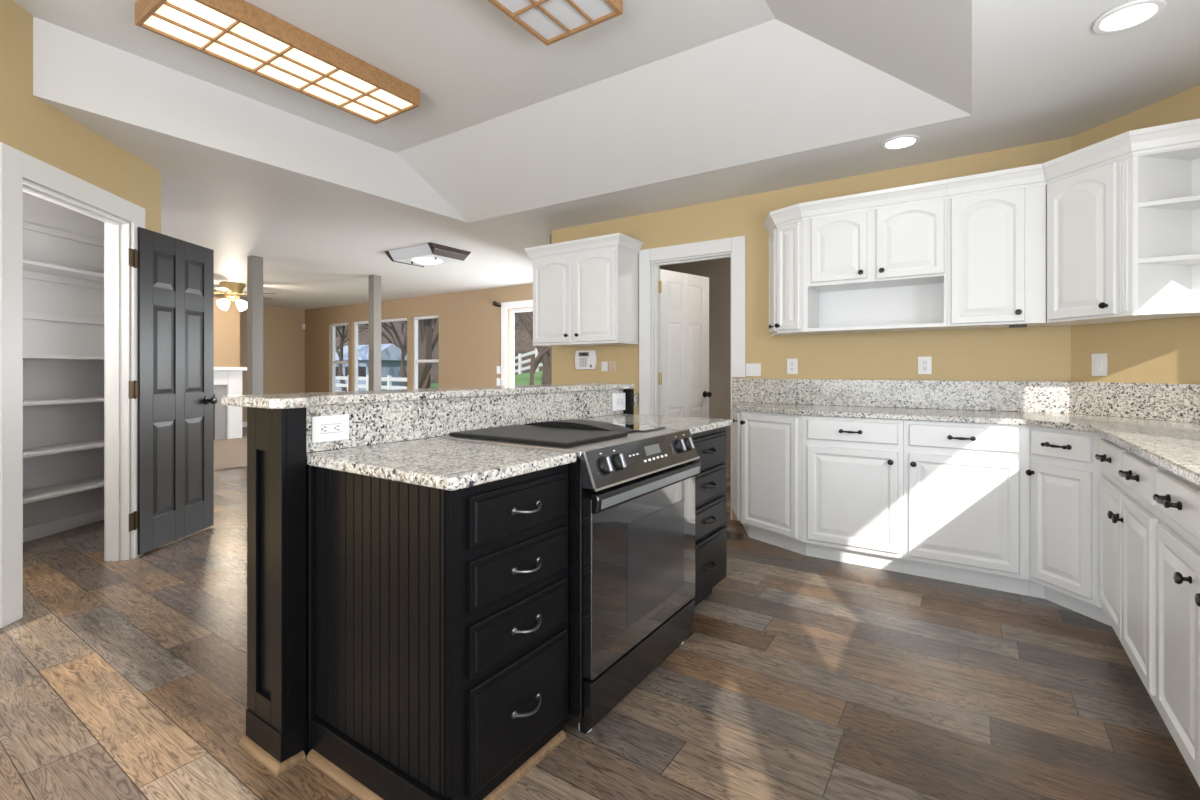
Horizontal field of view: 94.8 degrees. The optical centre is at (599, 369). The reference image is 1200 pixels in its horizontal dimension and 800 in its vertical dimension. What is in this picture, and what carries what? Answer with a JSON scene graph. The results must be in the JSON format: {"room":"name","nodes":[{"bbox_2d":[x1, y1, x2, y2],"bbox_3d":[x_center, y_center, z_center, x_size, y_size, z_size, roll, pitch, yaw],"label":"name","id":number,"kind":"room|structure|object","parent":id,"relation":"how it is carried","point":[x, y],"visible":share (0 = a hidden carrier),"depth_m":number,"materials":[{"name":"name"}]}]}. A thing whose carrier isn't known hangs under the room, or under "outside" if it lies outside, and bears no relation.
{"room":"kitchen","nodes":[
{"label":"kitchen","id":0,"kind":"room"},
{"bbox_2d":[23,192,103,528],"bbox_3d":[-3.881,-0.083,3.230,0.080,2.446,2.100,0,0,3],"label":"wall","id":1,"kind":"structure","parent":0,"point":[40,337],"depth_m":3.89,"materials":[{"name":"white paint"}]},
{"bbox_2d":[23,259,103,289],"bbox_3d":[-3.685,-0.646,3.480,0.284,0.072,1.520,0,0,3],"label":"shelf","id":2,"kind":"object","parent":1,"relation":"attached to","point":[34,270],"visible":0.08,"depth_m":3.78,"materials":[{"name":"white paint"}]},
{"bbox_2d":[23,508,103,542],"bbox_3d":[-3.820,1.095,3.467,0.015,0.090,1.580,0,0,3],"label":"baseboard","id":3,"kind":"structure","parent":1,"relation":"attached to","point":[60,525],"depth_m":3.89,"materials":[{"name":"white paint"}]},
{"bbox_2d":[23,475,103,503],"bbox_3d":[-3.685,0.840,3.480,0.284,0.072,1.520,0,0,3],"label":"shelf","id":4,"kind":"object","parent":1,"relation":"attached to","point":[39,494],"visible":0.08,"depth_m":3.72,"materials":[{"name":"white paint"}]},
{"bbox_2d":[23,355,103,366],"bbox_3d":[-3.685,-0.059,3.480,0.284,0.072,1.520,0,0,3],"label":"shelf","id":5,"kind":"object","parent":1,"relation":"attached to","point":[28,360],"visible":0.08,"depth_m":3.81,"materials":[{"name":"white paint"}]},
{"bbox_2d":[23,438,103,459],"bbox_3d":[-3.685,0.557,3.480,0.284,0.072,1.520,0,0,3],"label":"shelf","id":6,"kind":"object","parent":1,"relation":"attached to","point":[50,450],"visible":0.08,"depth_m":3.75,"materials":[{"name":"white paint"}]},
{"bbox_2d":[23,396,103,410],"bbox_3d":[-3.685,0.237,3.480,0.284,0.072,1.520,0,0,3],"label":"shelf","id":7,"kind":"object","parent":1,"relation":"attached to","point":[63,403],"visible":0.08,"depth_m":3.77,"materials":[{"name":"white paint"}]},
{"bbox_2d":[23,221,103,246],"bbox_3d":[-3.817,-0.958,3.487,0.018,0.045,1.520,0,0,3],"label":"cleat","id":8,"kind":"object","parent":1,"relation":"attached to","point":[29,226],"visible":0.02,"depth_m":3.89,"materials":[{"name":"white paint"}]},
{"bbox_2d":[23,312,103,324],"bbox_3d":[-3.817,-0.362,3.487,0.018,0.045,1.520,0,0,3],"label":"cleat","id":9,"kind":"object","parent":1,"relation":"attached to","point":[26,315],"visible":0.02,"depth_m":3.88,"materials":[{"name":"white paint"}]},
{"bbox_2d":[0,0,160,558],"bbox_3d":[-2.804,-0.325,2.876,0.120,2.930,1.527,0,0,-11],"label":"wall","id":10,"kind":"structure","parent":0,"point":[29,125],"depth_m":2.76,"materials":[{"name":"beige paint"}]},
{"bbox_2d":[0,142,144,628],"bbox_3d":[-2.803,0.068,2.923,0.140,2.145,1.030,0,0,-11],"label":"trim","id":11,"kind":"structure","parent":10,"relation":"attached to","point":[16,165],"depth_m":2.73,"materials":[{"name":"white paint"}]},
{"bbox_2d":[129,227,216,554],"bbox_3d":[-2.790,0.128,3.644,0.101,2.000,0.739,0,0,0],"label":"door","id":12,"kind":"structure","parent":10,"relation":"in","point":[174,387],"depth_m":3.64,"materials":[{"name":"grey paint"}]},
{"bbox_2d":[104,222,105,560],"bbox_3d":[-2.882,-0.083,2.921,0.014,2.446,1.407,0,0,-11],"label":"lining","id":13,"kind":"object","parent":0,"point":[104,222],"visible":0.13,"depth_m":3.30,"materials":[{"name":"white paint"}]},
{"bbox_2d":[214,289,239,366],"bbox_3d":[-7.426,-0.083,8.797,1.850,2.446,2.290,0,0,34],"label":"wall","id":14,"kind":"structure","parent":0,"point":[226,322],"depth_m":9.06,"materials":[{"name":"beige paint"}]},
{"bbox_2d":[240,306,304,421],"bbox_3d":[-9.098,-0.083,8.151,0.200,2.446,9.350,0,0,34],"label":"wall","id":15,"kind":"structure","parent":0,"point":[283,333],"depth_m":11.55,"materials":[{"name":"beige paint"}]},
{"bbox_2d":[305,284,532,392],"bbox_3d":[-2.832,-0.083,9.638,8.930,2.446,0.120,0,0,34],"label":"wall","id":16,"kind":"structure","parent":0,"point":[469,322],"depth_m":9.44,"materials":[{"name":"beige paint"}]},
{"bbox_2d":[332,323,347,391],"bbox_3d":[-5.284,-0.210,11.315,0.690,1.500,0.060,0,0,34],"label":"window","id":17,"kind":"structure","parent":16,"relation":"in","point":[334,362],"depth_m":11.46,"materials":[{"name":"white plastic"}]},
{"bbox_2d":[354,318,406,390],"bbox_3d":[-4.177,-0.210,10.569,1.740,1.500,0.060,0,0,34],"label":"window","id":18,"kind":"structure","parent":16,"relation":"in","point":[356,324],"depth_m":11.02,"materials":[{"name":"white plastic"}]},
{"bbox_2d":[414,315,438,388],"bbox_3d":[-3.049,-0.210,9.809,0.740,1.500,0.060,0,0,34],"label":"window","id":19,"kind":"structure","parent":16,"relation":"in","point":[416,361],"depth_m":9.96,"materials":[{"name":"white plastic"}]},
{"bbox_2d":[492,301,500,306],"bbox_3d":[-1.631,-1.037,8.668,0.136,0.094,0.127,0,0,15],"label":"curtain bracket","id":20,"kind":"object","parent":16,"relation":"attached to","point":[494,303],"visible":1,"depth_m":8.62,"materials":[{"name":"black metal"}]},
{"bbox_2d":[497,366,500,373],"bbox_3d":[-1.602,0.000,8.727,0.090,0.120,0.015,0,0,34],"label":"switch plate","id":21,"kind":"object","parent":16,"relation":"attached to","point":[498,367],"visible":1,"depth_m":8.72,"materials":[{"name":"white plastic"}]},
{"bbox_2d":[497,378,500,385],"bbox_3d":[-1.602,0.190,8.727,0.090,0.120,0.015,0,0,34],"label":"switch plate","id":22,"kind":"object","parent":16,"relation":"attached to","point":[498,379],"visible":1,"depth_m":8.72,"materials":[{"name":"white plastic"}]},
{"bbox_2d":[501,300,532,385],"bbox_3d":[-0.787,-0.310,8.172,1.840,1.500,0.024,0,0,34],"label":"trim","id":23,"kind":"structure","parent":16,"relation":"attached to","point":[525,303],"depth_m":8.63,"materials":[{"name":"white paint"}]},
{"bbox_2d":[509,307,532,385],"bbox_3d":[-0.735,-0.310,8.249,1.640,1.300,0.060,0,0,34],"label":"window","id":24,"kind":"structure","parent":16,"relation":"in","point":[528,309],"depth_m":8.66,"materials":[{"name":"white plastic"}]},
{"bbox_2d":[550,235,551,383],"bbox_3d":[0.175,-0.083,6.219,0.120,2.446,2.190,0,0,34],"label":"wall","id":25,"kind":"structure","parent":0,"point":[550,235],"depth_m":5.34,"materials":[{"name":"grey paint"}]},
{"bbox_2d":[0,427,1199,799],"bbox_3d":[-3.521,1.194,4.483,13.550,0.132,9.500,0,0,34],"label":"floor","id":26,"kind":"structure","parent":0,"point":[798,676],"depth_m":1.93,"materials":[{"name":"brown wood"}]},
{"bbox_2d":[214,367,246,439],"bbox_3d":[-6.557,0.539,8.253,0.200,1.178,2.320,0,0,34],"label":"fireplace","id":27,"kind":"object","parent":26,"relation":"on","point":[227,380],"visible":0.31,"depth_m":9.02,"materials":[{"name":"white paint"}]},
{"bbox_2d":[214,367,246,370],"bbox_3d":[-6.557,-0.020,8.253,0.200,0.060,2.320,0,0,34],"label":"mantel shelf","id":28,"kind":"object","parent":27,"relation":"attached to","point":[215,368],"depth_m":8.93,"materials":[{"name":"white paint"}]},
{"bbox_2d":[247,256,262,394],"bbox_3d":[-3.979,-0.083,6.371,0.120,2.446,0.120,0,0,34],"label":"support post","id":29,"kind":"object","parent":26,"relation":"on","point":[254,263],"visible":0.56,"depth_m":6.33,"materials":[{"name":"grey paint"}]},
{"bbox_2d":[369,275,380,389],"bbox_3d":[-3.118,-0.083,7.648,0.120,2.446,0.120,0,0,34],"label":"support post","id":30,"kind":"object","parent":26,"relation":"on","point":[374,280],"visible":0.56,"depth_m":7.60,"materials":[{"name":"grey paint"}]},
{"bbox_2d":[239,389,633,775],"bbox_3d":[-0.443,0.625,2.441,0.234,1.029,1.998,0,0,34],"label":"half wall","id":31,"kind":"structure","parent":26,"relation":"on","point":[279,441],"depth_m":1.66,"materials":[{"name":"black paint"}]},
{"bbox_2d":[312,414,348,442],"bbox_3d":[-0.853,0.185,1.750,0.008,0.082,0.122,0,0,34],"label":"outlet","id":32,"kind":"object","parent":31,"relation":"attached to","point":[331,427],"visible":1,"depth_m":1.75,"materials":[{"name":"white plastic"}]},
{"bbox_2d":[321,422,341,434],"bbox_3d":[-0.851,0.185,1.749,0.002,0.033,0.068,0,0,34],"label":"receptacle","id":33,"kind":"object","parent":32,"relation":"attached to","point":[327,428],"depth_m":1.75,"materials":[{"name":"white plastic"}]},
{"bbox_2d":[221,383,633,408],"bbox_3d":[-0.482,0.095,2.474,0.355,0.030,2.035,0,0,34],"label":"countertop","id":34,"kind":"structure","parent":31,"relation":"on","point":[283,400],"depth_m":1.96,"materials":[{"name":"stone"}]},
{"bbox_2d":[612,393,624,410],"bbox_3d":[0.109,0.182,3.164,0.022,0.100,0.118,0,0,34],"label":"outlet","id":35,"kind":"object","parent":31,"relation":"attached to","point":[618,399],"visible":1,"depth_m":3.15,"materials":[{"name":"white plastic"}]},
{"bbox_2d":[617,399,623,404],"bbox_3d":[0.116,0.182,3.159,0.002,0.033,0.068,0,0,34],"label":"receptacle","id":36,"kind":"object","parent":35,"relation":"attached to","point":[619,401],"depth_m":3.16,"materials":[{"name":"white plastic"}]},
{"bbox_2d":[307,464,567,799],"bbox_3d":[-0.474,0.713,1.666,0.672,0.854,0.514,0,0,34],"label":"base cabinet","id":37,"kind":"object","parent":26,"relation":"on","point":[438,618],"visible":0.97,"depth_m":1.47,"materials":[{"name":"black paint"}]},
{"bbox_2d":[440,419,700,733],"bbox_3d":[-0.088,0.677,2.187,0.720,0.926,0.770,0,0,34],"label":"range","id":38,"kind":"object","parent":26,"relation":"on","point":[631,488],"visible":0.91,"depth_m":1.88,"materials":[{"name":"black metal"}]},
{"bbox_2d":[634,393,637,406],"bbox_3d":[-0.216,0.667,4.640,0.895,0.945,0.616,0,0,34],"label":"base cabinet","id":39,"kind":"object","parent":26,"relation":"on","point":[635,394],"visible":0.02,"depth_m":4.62,"materials":[{"name":"white paint"}]},
{"bbox_2d":[687,427,726,606],"bbox_3d":[0.284,0.713,2.738,0.612,0.854,0.542,0,0,34],"label":"base cabinet","id":40,"kind":"object","parent":26,"relation":"on","point":[711,445],"visible":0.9,"depth_m":2.61,"materials":[{"name":"black paint"}]},
{"bbox_2d":[306,414,732,490],"bbox_3d":[-0.104,0.270,2.259,0.681,0.031,1.879,0,0,34],"label":"countertop","id":41,"kind":"structure","parent":40,"relation":"on","point":[435,462],"depth_m":1.61,"materials":[{"name":"stone"}]},
{"bbox_2d":[732,407,805,554],"bbox_3d":[1.117,0.707,3.758,0.649,0.866,0.589,0,0,34],"label":"base cabinet","id":42,"kind":"object","parent":26,"relation":"on","point":[767,448],"visible":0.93,"depth_m":3.52,"materials":[{"name":"white paint"}]},
{"bbox_2d":[733,379,1199,486],"bbox_3d":[1.017,0.169,1.871,2.595,0.208,3.840,0,0,34],"label":"countertop","id":43,"kind":"structure","parent":42,"relation":"on","point":[1159,423],"depth_m":3.09,"materials":[{"name":"stone"}]},
{"bbox_2d":[803,416,904,572],"bbox_3d":[1.594,0.707,3.405,0.535,0.866,0.642,0,0,34],"label":"base cabinet","id":44,"kind":"object","parent":26,"relation":"on","point":[853,468],"visible":0.96,"depth_m":3.17,"materials":[{"name":"white paint"}]},
{"bbox_2d":[904,420,1029,595],"bbox_3d":[2.045,0.707,3.101,0.549,0.866,0.642,0,0,34],"label":"base cabinet","id":45,"kind":"object","parent":26,"relation":"on","point":[967,485],"visible":0.95,"depth_m":2.86,"materials":[{"name":"white paint"}]},
{"bbox_2d":[1026,426,1110,625],"bbox_3d":[2.565,0.707,2.645,0.863,0.866,0.807,0,0,34],"label":"base cabinet","id":46,"kind":"object","parent":26,"relation":"on","point":[1064,472],"visible":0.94,"depth_m":2.55,"materials":[{"name":"white paint"}]},
{"bbox_2d":[1095,437,1161,716],"bbox_3d":[2.168,0.707,1.872,0.676,0.866,0.917,0,0,34],"label":"base cabinet","id":47,"kind":"object","parent":26,"relation":"on","point":[1129,515],"visible":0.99,"depth_m":1.90,"materials":[{"name":"white paint"}]},
{"bbox_2d":[1153,468,1199,786],"bbox_3d":[1.787,0.707,1.306,0.676,0.866,0.444,0,0,34],"label":"base cabinet","id":48,"kind":"object","parent":26,"relation":"on","point":[1177,498],"visible":0.99,"depth_m":1.45,"materials":[{"name":"white paint"}]},
{"bbox_2d":[1195,593,1199,606],"bbox_3d":[1.204,0.707,0.442,0.676,0.866,1.639,0,0,34],"label":"base cabinet","id":49,"kind":"object","parent":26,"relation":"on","point":[1197,595],"visible":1,"depth_m":1.24,"materials":[{"name":"white paint"}]},
{"bbox_2d":[12,0,1199,309],"bbox_3d":[-3.521,-1.553,4.483,13.550,0.494,9.500,0,0,34],"label":"ceiling","id":50,"kind":"structure","parent":0,"point":[513,139],"depth_m":3.13,"materials":[{"name":"white paint"}]},
{"bbox_2d":[214,282,277,310],"bbox_3d":[-5.577,-1.105,8.359,1.227,0.402,1.272,0,0,34],"label":"ceiling fan","id":51,"kind":"object","parent":50,"relation":"hanging from","point":[232,291],"visible":0.86,"depth_m":8.24,"materials":[{"name":"gold metal"}]},
{"bbox_2d":[135,0,419,123],"bbox_3d":[-1.604,-1.630,2.917,0.440,0.100,1.235,0,0,34],"label":"fluorescent light","id":52,"kind":"object","parent":50,"relation":"attached to","point":[238,33],"visible":1,"depth_m":2.79,"materials":[{"name":"white plastic"}]},
{"bbox_2d":[384,242,470,266],"bbox_3d":[-1.900,-1.238,6.092,0.780,0.134,0.558,0,0,34],"label":"flush ceiling light","id":53,"kind":"object","parent":50,"relation":"attached to","point":[430,253],"visible":1,"depth_m":5.95,"materials":[{"name":"white glass"}]},
{"bbox_2d":[389,244,456,265],"bbox_3d":[-1.900,-1.258,6.092,0.680,0.094,0.517,0,0,34],"label":"diffuser","id":54,"kind":"object","parent":53,"relation":"attached to","point":[415,255],"depth_m":5.96,"materials":[{"name":"white"}]},
{"bbox_2d":[487,0,622,45],"bbox_3d":[-0.422,-1.630,2.063,0.435,0.100,1.230,0,0,34],"label":"fluorescent light","id":55,"kind":"object","parent":50,"relation":"attached to","point":[550,22],"visible":1,"depth_m":2.47,"materials":[{"name":"brown wood"}]},
{"bbox_2d":[881,134,919,149],"bbox_3d":[1.717,-1.300,3.156,0.200,0.010,0.200,0,0,34],"label":"recessed light","id":56,"kind":"object","parent":50,"relation":"in","point":[902,141],"visible":1,"depth_m":3.15,"materials":[{"name":"white glass"}]},
{"bbox_2d":[1092,0,1166,33],"bbox_3d":[1.943,-1.300,2.031,0.200,0.010,0.200,0,0,34],"label":"recessed light","id":57,"kind":"object","parent":50,"relation":"in","point":[1129,15],"visible":1,"depth_m":2.02,"materials":[{"name":"white paint"}]},
{"bbox_2d":[659,257,730,477],"bbox_3d":[2.050,-0.083,5.431,3.870,2.446,0.100,0,0,34],"label":"wall","id":58,"kind":"structure","parent":0,"point":[718,271],"depth_m":5.89,"materials":[{"name":"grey paint"}]},
{"bbox_2d":[552,137,1070,520],"bbox_3d":[1.126,-0.083,4.185,3.730,2.446,0.120,0,0,34],"label":"wall","id":59,"kind":"structure","parent":0,"point":[1024,353],"depth_m":3.79,"materials":[{"name":"beige paint"}]},
{"bbox_2d":[525,233,642,346],"bbox_3d":[-0.149,-0.643,4.741,0.983,0.857,0.379,0,0,34],"label":"upper cabinet","id":60,"kind":"object","parent":59,"relation":"attached to","point":[585,291],"visible":1,"depth_m":4.56,"materials":[{"name":"white paint"}]},
{"bbox_2d":[575,350,596,368],"bbox_3d":[-0.127,-0.090,4.933,0.226,0.170,0.039,0,0,34],"label":"alarm keypad","id":61,"kind":"object","parent":59,"relation":"attached to","point":[584,359],"visible":1,"depth_m":4.91,"materials":[{"name":"white plastic"}]},
{"bbox_2d":[602,361,607,370],"bbox_3d":[0.039,-0.032,4.839,0.062,0.085,0.009,0,0,34],"label":"switch plate","id":62,"kind":"object","parent":59,"relation":"attached to","point":[604,364],"visible":1,"depth_m":4.83,"materials":[{"name":"white plastic"}]},
{"bbox_2d":[609,361,615,370],"bbox_3d":[0.109,-0.032,4.793,0.068,0.085,0.008,0,0,34],"label":"outlet","id":63,"kind":"object","parent":59,"relation":"attached to","point":[612,364],"visible":1,"depth_m":4.79,"materials":[{"name":"beige plastic"}]},
{"bbox_2d":[658,269,711,417],"bbox_3d":[0.751,0.136,4.868,0.718,1.985,0.101,0,0,-41],"label":"door","id":64,"kind":"structure","parent":59,"relation":"in","point":[683,375],"depth_m":4.89,"materials":[{"name":"white paint"}]},
{"bbox_2d":[639,236,745,519],"bbox_3d":[0.743,0.068,4.431,0.910,2.145,0.140,0,0,34],"label":"trim","id":65,"kind":"structure","parent":59,"relation":"attached to","point":[734,247],"depth_m":4.46,"materials":[{"name":"white paint"}]},
{"bbox_2d":[746,363,760,375],"bbox_3d":[1.137,-0.001,4.099,0.112,0.095,0.009,0,0,34],"label":"switch plate","id":66,"kind":"object","parent":59,"relation":"attached to","point":[752,369],"visible":1,"depth_m":4.10,"materials":[{"name":"white plastic"}]},
{"bbox_2d":[764,204,814,335],"bbox_3d":[1.251,-0.660,3.799,0.349,0.824,0.378,0,0,34],"label":"upper cabinet","id":67,"kind":"object","parent":59,"relation":"attached to","point":[784,226],"visible":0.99,"depth_m":3.67,"materials":[{"name":"white paint"}]},
{"bbox_2d":[787,359,797,373],"bbox_3d":[1.373,-0.026,3.941,0.075,0.110,0.008,0,0,34],"label":"outlet","id":68,"kind":"object","parent":59,"relation":"attached to","point":[792,364],"visible":1,"depth_m":3.94,"materials":[{"name":"white plastic"}]},
{"bbox_2d":[799,179,948,333],"bbox_3d":[1.720,-0.660,3.481,0.802,0.824,0.379,0,0,34],"label":"upper cabinet","id":69,"kind":"object","parent":59,"relation":"attached to","point":[874,261],"visible":0.99,"depth_m":3.41,"materials":[{"name":"white paint"}]},
{"bbox_2d":[918,356,931,373],"bbox_3d":[2.050,-0.029,3.484,0.075,0.112,0.008,0,0,34],"label":"outlet","id":70,"kind":"object","parent":59,"relation":"attached to","point":[924,363],"visible":1,"depth_m":3.48,"materials":[{"name":"white plastic"}]},
{"bbox_2d":[947,164,1045,329],"bbox_3d":[2.237,-0.653,3.134,0.441,0.838,0.379,0,0,34],"label":"upper cabinet","id":71,"kind":"object","parent":59,"relation":"attached to","point":[996,220],"visible":1,"depth_m":3.00,"materials":[{"name":"white paint"}]},
{"bbox_2d":[1071,85,1199,383],"bbox_3d":[2.781,-0.083,2.678,0.120,2.446,1.039,0,0,-11],"label":"wall","id":72,"kind":"structure","parent":0,"point":[1166,350],"depth_m":2.75,"materials":[{"name":"beige paint"}]},
{"bbox_2d":[1092,353,1106,375],"bbox_3d":[2.663,-0.028,2.945,0.009,0.120,0.077,0,0,-11],"label":"switch plate","id":73,"kind":"object","parent":72,"relation":"attached to","point":[1099,361],"visible":1,"depth_m":2.94,"materials":[{"name":"white plastic"}]},
{"bbox_2d":[1040,131,1184,326],"bbox_3d":[2.494,-0.660,2.829,0.376,0.824,0.648,0,0,-11],"label":"upper cabinet","id":74,"kind":"object","parent":72,"relation":"attached to","point":[1089,190],"visible":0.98,"depth_m":2.66,"materials":[{"name":"white paint"}]},
{"bbox_2d":[1129,118,1199,316],"bbox_3d":[2.650,-0.660,2.454,0.481,0.824,0.276,0,0,34],"label":"open shelf unit","id":75,"kind":"object","parent":72,"relation":"attached to","point":[1166,158],"visible":1,"depth_m":2.51,"materials":[{"name":"white paint"}]},
{"label":"outside","id":76,"kind":"structure","parent":0,"visible":0},
{"bbox_2d":[335,312,543,382],"bbox_3d":[7.499,-6.899,57.652,128.000,16.879,20.000,0,0,34],"label":"hillside","id":77,"kind":"structure","parent":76,"point":[523,342],"depth_m":64.14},
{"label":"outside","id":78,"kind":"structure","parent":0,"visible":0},
{"bbox_2d":[381,383,438,389],"bbox_3d":[4.098,1.565,37.395,85.000,0.150,53.400,0,0,34],"label":"lawn","id":79,"kind":"structure","parent":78,"point":[432,384],"depth_m":53.06,"materials":[{"name":"green plant"}]},
{"bbox_2d":[335,324,383,351],"bbox_3d":[-24.837,-2.974,54.629,6.635,9.023,9.947,0,0,-24],"label":"bare tree","id":80,"kind":"object","parent":79,"relation":"on","point":[345,336],"visible":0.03,"depth_m":53.12,"materials":[{"name":"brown plant"}]},
{"bbox_2d":[335,375,406,391],"bbox_3d":[-13.863,0.915,28.637,17.425,1.350,0.162,0,0,44],"label":"rail fence","id":81,"kind":"object","parent":79,"relation":"on","point":[389,378],"visible":0.16,"depth_m":24.57,"materials":[{"name":"grey wood"}]},
{"bbox_2d":[335,344,406,388],"bbox_3d":[-18.843,-0.285,44.956,6.500,3.550,4.300,0,0,34],"label":"house","id":82,"kind":"structure","parent":79,"relation":"on","point":[391,354],"depth_m":43.35,"materials":[{"name":"blue"}]},
{"bbox_2d":[337,318,436,347],"bbox_3d":[-17.343,-2.974,47.518,9.947,9.023,6.635,0,0,-6],"label":"bare tree","id":83,"kind":"object","parent":79,"relation":"on","point":[433,321],"visible":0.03,"depth_m":48.49,"materials":[{"name":"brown plant"}]},
{"bbox_2d":[418,318,438,388],"bbox_3d":[-7.119,-3.227,24.946,4.814,9.461,6.054,0,0,9],"label":"bare tree","id":84,"kind":"object","parent":79,"relation":"on","point":[428,337],"visible":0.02,"depth_m":24.00,"materials":[{"name":"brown plant"}]},
{"bbox_2d":[514,313,531,328],"bbox_3d":[-3.069,-2.568,39.806,9.043,8.203,6.032,0,0,3],"label":"bare tree","id":85,"kind":"object","parent":79,"relation":"on","point":[517,314],"visible":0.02,"depth_m":38.49,"materials":[{"name":"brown plant"}]},
{"bbox_2d":[514,312,531,326],"bbox_3d":[-9.474,-2.974,47.520,6.635,9.023,9.947,0,0,2],"label":"bare tree","id":86,"kind":"object","parent":79,"relation":"on","point":[530,314],"visible":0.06,"depth_m":50.44,"materials":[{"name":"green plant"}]},
{"bbox_2d":[529,346,549,384],"bbox_3d":[-0.283,-1.007,14.484,4.115,5.035,2.708,0,0,24],"label":"bare tree","id":87,"kind":"object","parent":79,"relation":"on","point":[534,362],"visible":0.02,"depth_m":14.46,"materials":[{"name":"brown plant"}]},
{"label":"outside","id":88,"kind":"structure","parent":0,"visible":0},
{"bbox_2d":[335,388,365,390],"bbox_3d":[-13.194,1.482,32.660,4.785,0.014,34.482,0,0,-39],"label":"driveway","id":89,"kind":"structure","parent":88,"point":[336,389],"depth_m":41.76,"materials":[{"name":"grey concrete"}]},
{"bbox_2d":[335,325,347,390],"bbox_3d":[-18.698,-2.163,37.177,5.428,7.382,8.139,0,0,-21],"label":"bare tree","id":90,"kind":"object","parent":89,"relation":"on","point":[341,335],"visible":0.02,"depth_m":37.47,"materials":[{"name":"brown plant"}]},
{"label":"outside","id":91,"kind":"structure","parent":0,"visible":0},
{"bbox_2d":[431,371,542,387],"bbox_3d":[-2.142,0.625,26.526,28.800,1.750,27.600,0,0,34],"label":"grass bank","id":92,"kind":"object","parent":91,"point":[519,379],"visible":0.01,"depth_m":23.37,"materials":[{"name":"green plant"}]},
{"bbox_2d":[384,321,406,385],"bbox_3d":[-13.546,-2.568,35.365,6.032,8.203,9.043,0,0,25],"label":"bare tree","id":93,"kind":"object","parent":92,"relation":"on","point":[403,348],"visible":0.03,"depth_m":34.72,"materials":[{"name":"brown plant"}]},
{"bbox_2d":[514,348,542,373],"bbox_3d":[-3.322,-0.303,29.069,0.179,2.061,7.612,0,0,-36],"label":"rail fence","id":94,"kind":"object","parent":92,"relation":"on","point":[520,369],"visible":0.24,"depth_m":30.21,"materials":[{"name":"grey wood"}]},
{"bbox_2d":[519,311,549,384],"bbox_3d":[-1.372,-1.438,17.982,3.903,5.932,5.371,0,0,34],"label":"bare tree","id":95,"kind":"object","parent":92,"relation":"on","point":[545,359],"visible":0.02,"depth_m":17.93,"materials":[{"name":"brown plant"}]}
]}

